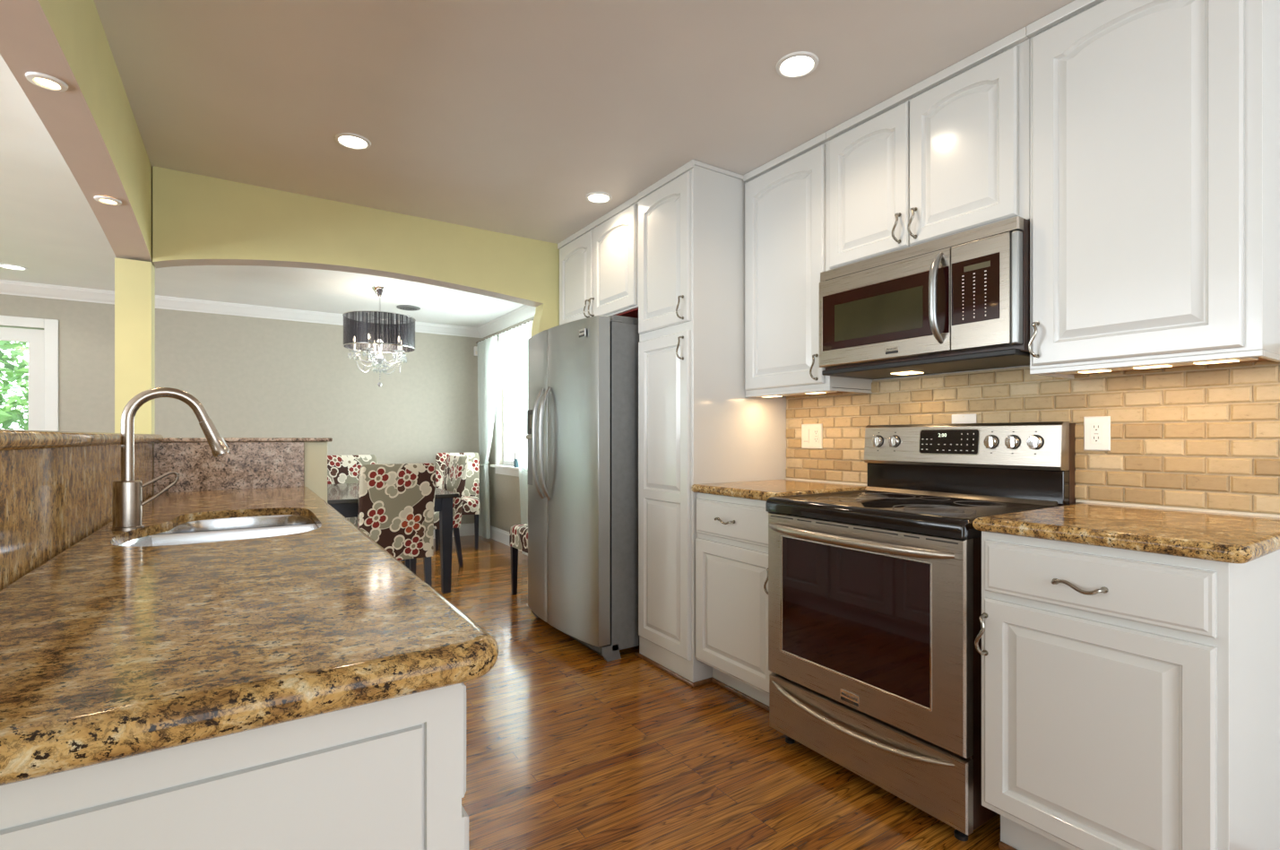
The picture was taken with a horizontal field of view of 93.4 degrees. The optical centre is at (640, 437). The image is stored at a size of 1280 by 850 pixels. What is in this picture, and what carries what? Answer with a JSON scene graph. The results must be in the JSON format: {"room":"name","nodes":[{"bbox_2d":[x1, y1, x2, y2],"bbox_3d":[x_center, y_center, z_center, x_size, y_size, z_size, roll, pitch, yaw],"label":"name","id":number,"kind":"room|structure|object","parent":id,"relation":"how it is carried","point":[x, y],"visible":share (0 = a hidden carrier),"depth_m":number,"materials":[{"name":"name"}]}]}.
{"room":"kitchen","nodes":[
{"label":"kitchen","id":0,"kind":"room"},
{"bbox_2d":[0,294,482,524],"bbox_3d":[-4.737,-0.065,5.398,6.978,2.440,0.120,0,0,-33],"label":"wall","id":1,"kind":"structure","parent":0,"point":[253,376],"depth_m":6.06,"materials":[{"name":"beige paint"}]},
{"bbox_2d":[0,315,58,431],"bbox_3d":[-5.825,0.075,4.638,1.985,2.160,0.082,0,0,-33],"label":"window frame","id":2,"kind":"structure","parent":1,"relation":"in","point":[43,344],"depth_m":5.11,"materials":[{"name":"white paint"}]},
{"bbox_2d":[0,279,481,337],"bbox_3d":[-4.728,-1.234,5.276,6.858,0.102,0.094,0,0,-33],"label":"trim","id":3,"kind":"structure","parent":1,"relation":"attached to","point":[6,287],"depth_m":5.70,"materials":[{"name":"white paint"}]},
{"bbox_2d":[433,522,474,538],"bbox_3d":[-3.438,1.085,6.166,3.692,0.140,0.016,0,0,-33],"label":"baseboard","id":4,"kind":"structure","parent":1,"relation":"attached to","point":[465,529],"depth_m":7.07,"materials":[{"name":"white paint"}]},
{"bbox_2d":[474,345,477,355],"bbox_3d":[-1.929,-1.020,7.136,0.070,0.110,0.043,0,0,-33],"label":"sensor","id":5,"kind":"object","parent":1,"relation":"attached to","point":[475,347],"visible":0.56,"depth_m":7.11,"materials":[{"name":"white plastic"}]},
{"bbox_2d":[152,165,559,337],"bbox_3d":[-1.201,-0.065,3.653,2.728,2.440,0.130,0,0,-33],"label":"wall","id":6,"kind":"structure","parent":0,"point":[198,220],"depth_m":3.29,"materials":[{"name":"yellow paint"}]},
{"bbox_2d":[25,71,68,91],"bbox_3d":[-1.567,-0.937,1.592,0.082,0.008,0.082,0,0,-33],"label":"recessed light","id":7,"kind":"object","parent":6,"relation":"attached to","point":[41,80],"visible":1,"depth_m":1.59,"materials":[{"name":"white paint"}]},
{"bbox_2d":[0,0,155,268],"bbox_3d":[-1.493,-1.057,1.479,0.131,0.456,3.450,0,0,-33],"label":"beam","id":8,"kind":"structure","parent":6,"relation":"attached to","point":[92,124],"depth_m":1.84,"materials":[{"name":"yellow paint"}]},
{"bbox_2d":[93,195,121,205],"bbox_3d":[-2.026,-0.900,2.295,0.082,0.008,0.082,0,0,-33],"label":"recessed light","id":9,"kind":"object","parent":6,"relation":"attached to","point":[107,200],"visible":1,"depth_m":2.29,"materials":[{"name":"white paint"}]},
{"bbox_2d":[114,257,155,433],"bbox_3d":[-2.401,0.163,2.869,0.131,1.984,0.130,0,0,-33],"label":"column","id":10,"kind":"structure","parent":6,"relation":"attached to","point":[134,280],"depth_m":2.82,"materials":[{"name":"yellow paint"}]},
{"bbox_2d":[0,0,1074,327],"bbox_3d":[-2.069,-1.335,1.317,6.978,0.100,9.870,0,0,-33],"label":"ceiling","id":11,"kind":"structure","parent":0,"point":[497,116],"depth_m":2.32,"materials":[{"name":"paint"}]},
{"bbox_2d":[0,263,27,270],"bbox_3d":[-4.723,-1.281,4.535,0.168,0.008,0.168,0,0,-33],"label":"recessed light","id":12,"kind":"object","parent":11,"relation":"in","point":[4,265],"visible":1,"depth_m":4.53,"materials":[{"name":"white paint"}]},
{"bbox_2d":[334,132,371,149],"bbox_3d":[-1.245,-1.281,2.613,0.144,0.008,0.144,0,0,-33],"label":"recessed light","id":13,"kind":"object","parent":11,"relation":"in","point":[348,140],"visible":1,"depth_m":2.61,"materials":[{"name":"white paint"}]},
{"bbox_2d":[342,285,415,386],"bbox_3d":[-2.240,-0.860,5.190,0.579,0.850,0.579,0,0,-33],"label":"chandelier","id":14,"kind":"object","parent":11,"relation":"hanging from","point":[374,332],"visible":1,"depth_m":5.02,"materials":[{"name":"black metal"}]},
{"bbox_2d":[396,304,420,311],"bbox_3d":[-2.289,-1.277,5.959,0.220,0.016,0.220,0,0,-33],"label":"ceiling vent","id":15,"kind":"object","parent":11,"relation":"in","point":[400,307],"visible":1,"depth_m":5.92,"materials":[{"name":"white metal"}]},
{"bbox_2d":[585,191,612,203],"bbox_3d":[-0.221,-1.281,3.226,0.144,0.008,0.144,0,0,-33],"label":"recessed light","id":16,"kind":"object","parent":11,"relation":"in","point":[597,197],"visible":1,"depth_m":3.22,"materials":[{"name":"white paint"}]},
{"bbox_2d":[775,51,818,77],"bbox_3d":[0.541,-1.281,2.078,0.144,0.008,0.144,0,0,-33],"label":"recessed light","id":17,"kind":"object","parent":11,"relation":"in","point":[800,64],"visible":1,"depth_m":2.07,"materials":[{"name":"white paint"}]},
{"bbox_2d":[399,535,1001,849],"bbox_3d":[-2.069,1.205,1.317,6.978,0.100,9.870,0,0,-33],"label":"floor","id":18,"kind":"structure","parent":0,"point":[568,747],"depth_m":2.13,"materials":[{"name":"brown wood"}]},
{"bbox_2d":[0,683,468,849],"bbox_3d":[-1.031,0.706,1.511,0.568,0.898,2.378,0,0,-33],"label":"base cabinet","id":19,"kind":"object","parent":18,"relation":"on","point":[388,774],"visible":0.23,"depth_m":0.55,"materials":[{"name":"paint"}]},
{"bbox_2d":[0,486,498,786],"bbox_3d":[-1.022,0.236,1.502,0.539,0.040,2.408,0,0,-33],"label":"countertop","id":20,"kind":"structure","parent":19,"relation":"on","point":[109,651],"depth_m":0.65,"materials":[{"name":"brown stone"}]},
{"bbox_2d":[110,387,229,529],"bbox_3d":[-1.150,0.046,1.483,0.232,0.339,0.066,0,0,-33],"label":"faucet","id":21,"kind":"object","parent":20,"relation":"on","point":[127,503],"visible":1,"depth_m":1.43,"materials":[{"name":"silver metal"}]},
{"bbox_2d":[118,514,318,546],"bbox_3d":[-1.042,0.342,1.521,0.398,0.206,0.641,0,0,-33],"label":"sink","id":22,"kind":"object","parent":20,"relation":"in","point":[246,527],"visible":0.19,"depth_m":1.61,"materials":[{"name":"metal"}]},
{"bbox_2d":[327,454,376,527],"bbox_3d":[-2.649,0.662,5.588,0.460,0.985,0.554,0,0,-33],"label":"dining chair","id":23,"kind":"object","parent":18,"relation":"on","point":[341,469],"visible":0.11,"depth_m":5.71,"materials":[{"name":"fabric"}]},
{"bbox_2d":[327,483,458,593],"bbox_3d":[-2.226,0.786,4.817,1.105,0.738,1.540,0,0,-33],"label":"dining table","id":24,"kind":"object","parent":18,"relation":"on","point":[343,497],"visible":0.26,"depth_m":4.46,"materials":[{"name":"black paint"}]},
{"bbox_2d":[357,462,435,587],"bbox_3d":[-1.683,0.662,4.077,0.460,0.985,0.554,0,0,-33],"label":"dining chair","id":25,"kind":"object","parent":18,"relation":"on","point":[396,501],"visible":0.67,"depth_m":3.88,"materials":[{"name":"fabric"}]},
{"bbox_2d":[398,455,467,569],"bbox_3d":[-1.882,0.662,5.413,0.554,0.985,0.460,0,0,-33],"label":"dining chair","id":26,"kind":"object","parent":18,"relation":"on","point":[455,466],"visible":0.47,"depth_m":5.34,"materials":[{"name":"fabric"}]},
{"bbox_2d":[434,452,479,551],"bbox_3d":[-1.947,0.662,6.428,0.460,0.985,0.554,0,0,-16],"label":"dining chair","id":27,"kind":"object","parent":18,"relation":"on","point":[471,501],"visible":0.62,"depth_m":6.56,"materials":[{"name":"fabric"}]},
{"bbox_2d":[509,523,527,594],"bbox_3d":[-0.618,0.662,4.411,0.554,0.985,0.460,0,0,-33],"label":"dining chair","id":28,"kind":"object","parent":18,"relation":"on","point":[518,533],"visible":0.13,"depth_m":4.39,"materials":[{"name":"fabric"}]},
{"bbox_2d":[526,314,639,661],"bbox_3d":[-0.169,0.258,3.653,0.956,1.795,0.920,0,0,-33],"label":"refrigerator","id":29,"kind":"object","parent":18,"relation":"on","point":[582,436],"visible":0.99,"depth_m":3.18,"materials":[{"name":"metal"}]},
{"bbox_2d":[637,159,786,682],"bbox_3d":[0.360,-0.065,3.140,0.676,2.439,0.472,0,0,-33],"label":"pantry cabinet","id":30,"kind":"object","parent":18,"relation":"on","point":[697,423],"visible":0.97,"depth_m":2.92,"materials":[{"name":"paint"}]},
{"bbox_2d":[695,492,772,706],"bbox_3d":[0.638,0.705,2.731,0.656,0.900,0.537,0,0,-33],"label":"base cabinet","id":31,"kind":"object","parent":18,"relation":"on","point":[731,540],"visible":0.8,"depth_m":2.58,"materials":[{"name":"paint"}]},
{"bbox_2d":[691,479,866,501],"bbox_3d":[0.644,0.235,2.734,0.620,0.038,0.539,0,0,-33],"label":"countertop","id":32,"kind":"structure","parent":31,"relation":"on","point":[755,489],"depth_m":2.61,"materials":[{"name":"brown stone"}]},
{"bbox_2d":[634,651,1017,849],"bbox_3d":[0.659,1.145,2.259,0.128,0.020,2.320,0,0,-33],"label":"trim","id":33,"kind":"structure","parent":18,"relation":"on","point":[1002,845],"depth_m":2.79,"materials":[{"name":"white wood"}]},
{"bbox_2d":[765,421,1075,840],"bbox_3d":[0.953,0.550,2.149,0.744,1.209,0.763,0,0,-33],"label":"oven range","id":34,"kind":"object","parent":18,"relation":"on","point":[875,591],"visible":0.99,"depth_m":1.98,"materials":[{"name":"silver metal"}]},
{"bbox_2d":[765,489,1061,538],"bbox_3d":[0.952,0.254,2.149,0.635,0.055,0.763,0,0,-33],"label":"cooktop","id":35,"kind":"object","parent":34,"relation":"in","point":[921,514],"depth_m":2.02,"materials":[{"name":"black glass"}]},
{"bbox_2d":[974,530,1279,849],"bbox_3d":[1.327,0.705,1.608,0.732,0.900,0.496,0,0,-33],"label":"base cabinet","id":36,"kind":"object","parent":18,"relation":"on","point":[1130,699],"visible":1,"depth_m":1.38,"materials":[{"name":"paint"}]},
{"bbox_2d":[972,502,1279,562],"bbox_3d":[1.341,0.235,1.602,0.693,0.038,0.538,0,0,-33],"label":"countertop","id":37,"kind":"structure","parent":36,"relation":"on","point":[1230,538],"depth_m":1.46,"materials":[{"name":"brown stone"}]},
{"bbox_2d":[482,316,1279,531],"bbox_3d":[0.794,-0.065,3.189,0.137,2.440,9.870,0,0,-33],"label":"wall","id":38,"kind":"structure","parent":0,"point":[1266,374],"depth_m":1.94,"materials":[{"name":"stone"}]},
{"bbox_2d":[490,340,518,476],"bbox_3d":[-1.095,-0.335,5.993,0.150,1.480,1.910,0,0,-33],"label":"window","id":39,"kind":"structure","parent":38,"relation":"in","point":[506,470],"depth_m":6.71,"materials":[{"name":"white paint"}]},
{"bbox_2d":[513,450,518,467],"bbox_3d":[-1.250,0.200,6.184,0.092,0.210,0.092,0,0,-33],"label":"glass jar","id":40,"kind":"object","parent":39,"relation":"on","point":[515,462],"visible":0.3,"depth_m":6.14,"materials":[{"name":"blue glass"}]},
{"bbox_2d":[475,318,533,344],"bbox_3d":[-1.231,-1.097,6.095,0.108,0.060,2.350,0,0,-33],"label":"curtain rod","id":41,"kind":"object","parent":38,"relation":"attached to","point":[532,318],"visible":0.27,"depth_m":6.25,"materials":[{"name":"silver metal"}]},
{"bbox_2d":[477,335,497,538],"bbox_3d":[-1.713,0.014,6.747,0.090,2.222,0.690,0,0,-33],"label":"curtain","id":42,"kind":"object","parent":41,"relation":"hanging from","point":[488,348],"visible":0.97,"depth_m":6.74,"materials":[{"name":"white fabric"}]},
{"bbox_2d":[498,320,533,555],"bbox_3d":[-1.185,0.014,5.940,0.090,2.222,1.200,0,0,-33],"label":"curtain","id":43,"kind":"object","parent":41,"relation":"hanging from","point":[514,341],"visible":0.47,"depth_m":5.91,"materials":[{"name":"white fabric"}]},
{"bbox_2d":[476,304,536,337],"bbox_3d":[-1.029,-1.234,5.797,0.094,0.102,3.270,0,0,-33],"label":"trim","id":44,"kind":"structure","parent":38,"relation":"attached to","point":[523,313],"depth_m":6.35,"materials":[{"name":"white paint"}]},
{"bbox_2d":[490,525,522,551],"bbox_3d":[-0.996,1.085,5.818,0.016,0.140,3.270,0,0,-33],"label":"baseboard","id":45,"kind":"structure","parent":38,"relation":"attached to","point":[497,534],"depth_m":6.65,"materials":[{"name":"white paint"}]},
{"bbox_2d":[557,194,639,325],"bbox_3d":[-0.036,-0.986,3.750,0.672,0.597,0.980,0,0,-33],"label":"upper cabinet","id":46,"kind":"object","parent":38,"relation":"attached to","point":[599,262],"visible":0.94,"depth_m":3.48,"materials":[{"name":"paint"}]},
{"bbox_2d":[743,131,873,397],"bbox_3d":[0.760,-0.741,2.825,0.352,1.086,0.513,0,0,-33],"label":"upper cabinet","id":47,"kind":"object","parent":38,"relation":"attached to","point":[787,196],"visible":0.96,"depth_m":2.72,"materials":[{"name":"paint"}]},
{"bbox_2d":[755,390,837,397],"bbox_3d":[0.715,-0.203,2.803,0.075,0.014,0.430,0,0,-33],"label":"light","id":48,"kind":"object","parent":47,"relation":"attached to","point":[823,392],"visible":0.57,"depth_m":2.75,"materials":[{"name":"beige plastic"}]},
{"bbox_2d":[801,423,822,448],"bbox_3d":[0.847,-0.006,2.976,0.009,0.122,0.129,0,0,-33],"label":"electrical outlet","id":49,"kind":"object","parent":38,"relation":"attached to","point":[811,434],"visible":1,"depth_m":2.97,"materials":[{"name":"beige plastic"}]},
{"bbox_2d":[803,429,808,442],"bbox_3d":[0.827,-0.006,3.002,0.003,0.068,0.034,0,0,-33],"label":"rocker switch","id":50,"kind":"object","parent":49,"relation":"attached to","point":[805,431],"depth_m":3.00,"materials":[{"name":"beige plastic"}]},
{"bbox_2d":[813,429,819,442],"bbox_3d":[0.863,-0.006,2.948,0.003,0.068,0.034,0,0,-33],"label":"receptacle","id":51,"kind":"object","parent":49,"relation":"attached to","point":[816,431],"depth_m":2.94,"materials":[{"name":"beige plastic"}]},
{"bbox_2d":[784,477,867,485],"bbox_3d":[0.902,0.213,2.898,0.010,0.007,0.545,0,0,-33],"label":"trim","id":52,"kind":"structure","parent":38,"relation":"attached to","point":[784,478],"depth_m":2.90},
{"bbox_2d":[819,216,1029,379],"bbox_3d":[1.074,-0.470,2.259,0.426,0.426,0.772,0,0,-33],"label":"microwave","id":53,"kind":"object","parent":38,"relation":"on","point":[960,301],"visible":0.96,"depth_m":2.10,"materials":[{"name":"silver metal"}]},
{"bbox_2d":[890,371,923,375],"bbox_3d":[1.062,-0.256,2.397,0.080,0.005,0.090,0,0,-33],"label":"light","id":54,"kind":"object","parent":53,"relation":"attached to","point":[906,372],"visible":0.93,"depth_m":2.38,"materials":[{"name":"white"}]},
{"bbox_2d":[826,26,1029,269],"bbox_3d":[1.113,-0.986,2.285,0.352,0.597,0.775,0,0,-33],"label":"upper cabinet","id":55,"kind":"object","parent":38,"relation":"attached to","point":[947,154],"visible":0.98,"depth_m":2.14,"materials":[{"name":"paint"}]},
{"bbox_2d":[951,413,976,423],"bbox_3d":[1.260,-0.053,2.346,0.006,0.076,0.096,0,0,-33],"label":"electrical outlet","id":56,"kind":"object","parent":38,"relation":"attached to","point":[971,418],"visible":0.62,"depth_m":2.34,"materials":[{"name":"white plastic"}]},
{"bbox_2d":[1083,415,1110,450],"bbox_3d":[1.500,-0.013,1.979,0.009,0.112,0.073,0,0,-33],"label":"electrical outlet","id":57,"kind":"object","parent":38,"relation":"attached to","point":[1096,428],"visible":1,"depth_m":1.98,"materials":[{"name":"white plastic"}]},
{"bbox_2d":[1089,423,1102,443],"bbox_3d":[1.497,-0.013,1.977,0.003,0.068,0.034,0,0,-33],"label":"receptacle","id":58,"kind":"object","parent":57,"relation":"attached to","point":[1095,428],"depth_m":1.98,"materials":[{"name":"white plastic"}]},
{"bbox_2d":[1026,0,1279,379],"bbox_3d":[1.467,-0.741,1.743,0.352,1.086,0.518,0,0,-33],"label":"upper cabinet","id":59,"kind":"object","parent":38,"relation":"attached to","point":[1154,125],"visible":1,"depth_m":1.62,"materials":[{"name":"paint"}]},
{"bbox_2d":[1055,356,1258,374],"bbox_3d":[1.433,-0.203,1.705,0.075,0.014,0.435,0,0,-33],"label":"light","id":60,"kind":"object","parent":59,"relation":"attached to","point":[1250,358],"visible":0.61,"depth_m":1.66,"materials":[{"name":"beige plastic"}]},
{"bbox_2d":[1075,499,1279,517],"bbox_3d":[1.620,0.213,1.800,0.010,0.007,0.550,0,0,-33],"label":"trim","id":61,"kind":"structure","parent":38,"relation":"attached to","point":[1076,500],"depth_m":1.80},
{"bbox_3d":[-1.094,0.587,1.477,0.826,1.136,3.010,0,0,-33],"label":"wall","id":62,"kind":"structure","parent":0,"visible":0},
{"bbox_2d":[0,441,153,590],"bbox_3d":[-1.258,0.138,1.347,0.022,0.236,2.408,0,0,-33],"label":"backsplash","id":63,"kind":"structure","parent":62,"relation":"attached to","point":[51,499],"depth_m":1.13,"materials":[{"name":"brown stone"}]},
{"bbox_2d":[0,429,163,450],"bbox_3d":[-1.295,0.004,1.166,0.348,0.030,2.650,0,0,-33],"label":"bar","id":64,"kind":"object","parent":62,"relation":"on","point":[10,439],"visible":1,"depth_m":1.05,"materials":[{"name":"brown stone"}]},
{"bbox_2d":[153,441,303,494],"bbox_3d":[-1.697,0.138,2.515,0.518,0.236,0.023,0,0,-33],"label":"backsplash","id":65,"kind":"structure","parent":62,"relation":"attached to","point":[246,465],"depth_m":2.50,"materials":[{"name":"brown stone"}]},
{"bbox_2d":[161,437,332,441],"bbox_3d":[-1.870,0.010,2.591,0.945,0.016,0.356,0,0,-33],"label":"bar","id":66,"kind":"object","parent":62,"relation":"on","point":[165,439],"visible":0.53,"depth_m":2.54,"materials":[{"name":"stone"}]},
{"bbox_2d":[303,441,327,501],"bbox_3d":[-1.446,0.587,2.689,0.090,1.136,0.008,0,0,-33],"label":"trim","id":67,"kind":"structure","parent":62,"relation":"attached to","point":[315,453],"depth_m":2.69,"materials":[{"name":"beige paint"}]},
{"label":"outside","id":68,"kind":"structure","parent":0,"visible":0},
{"bbox_3d":[-9.414,1.455,12.573,26.000,0.100,16.650,0,0,-33],"label":"lawn","id":69,"kind":"structure","parent":68,"visible":0},
{"bbox_2d":[0,340,28,430],"bbox_3d":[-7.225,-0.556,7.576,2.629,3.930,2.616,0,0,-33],"label":"tree","id":70,"kind":"object","parent":69,"relation":"on","point":[8,416],"visible":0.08,"depth_m":7.11,"materials":[{"name":"green plant"}]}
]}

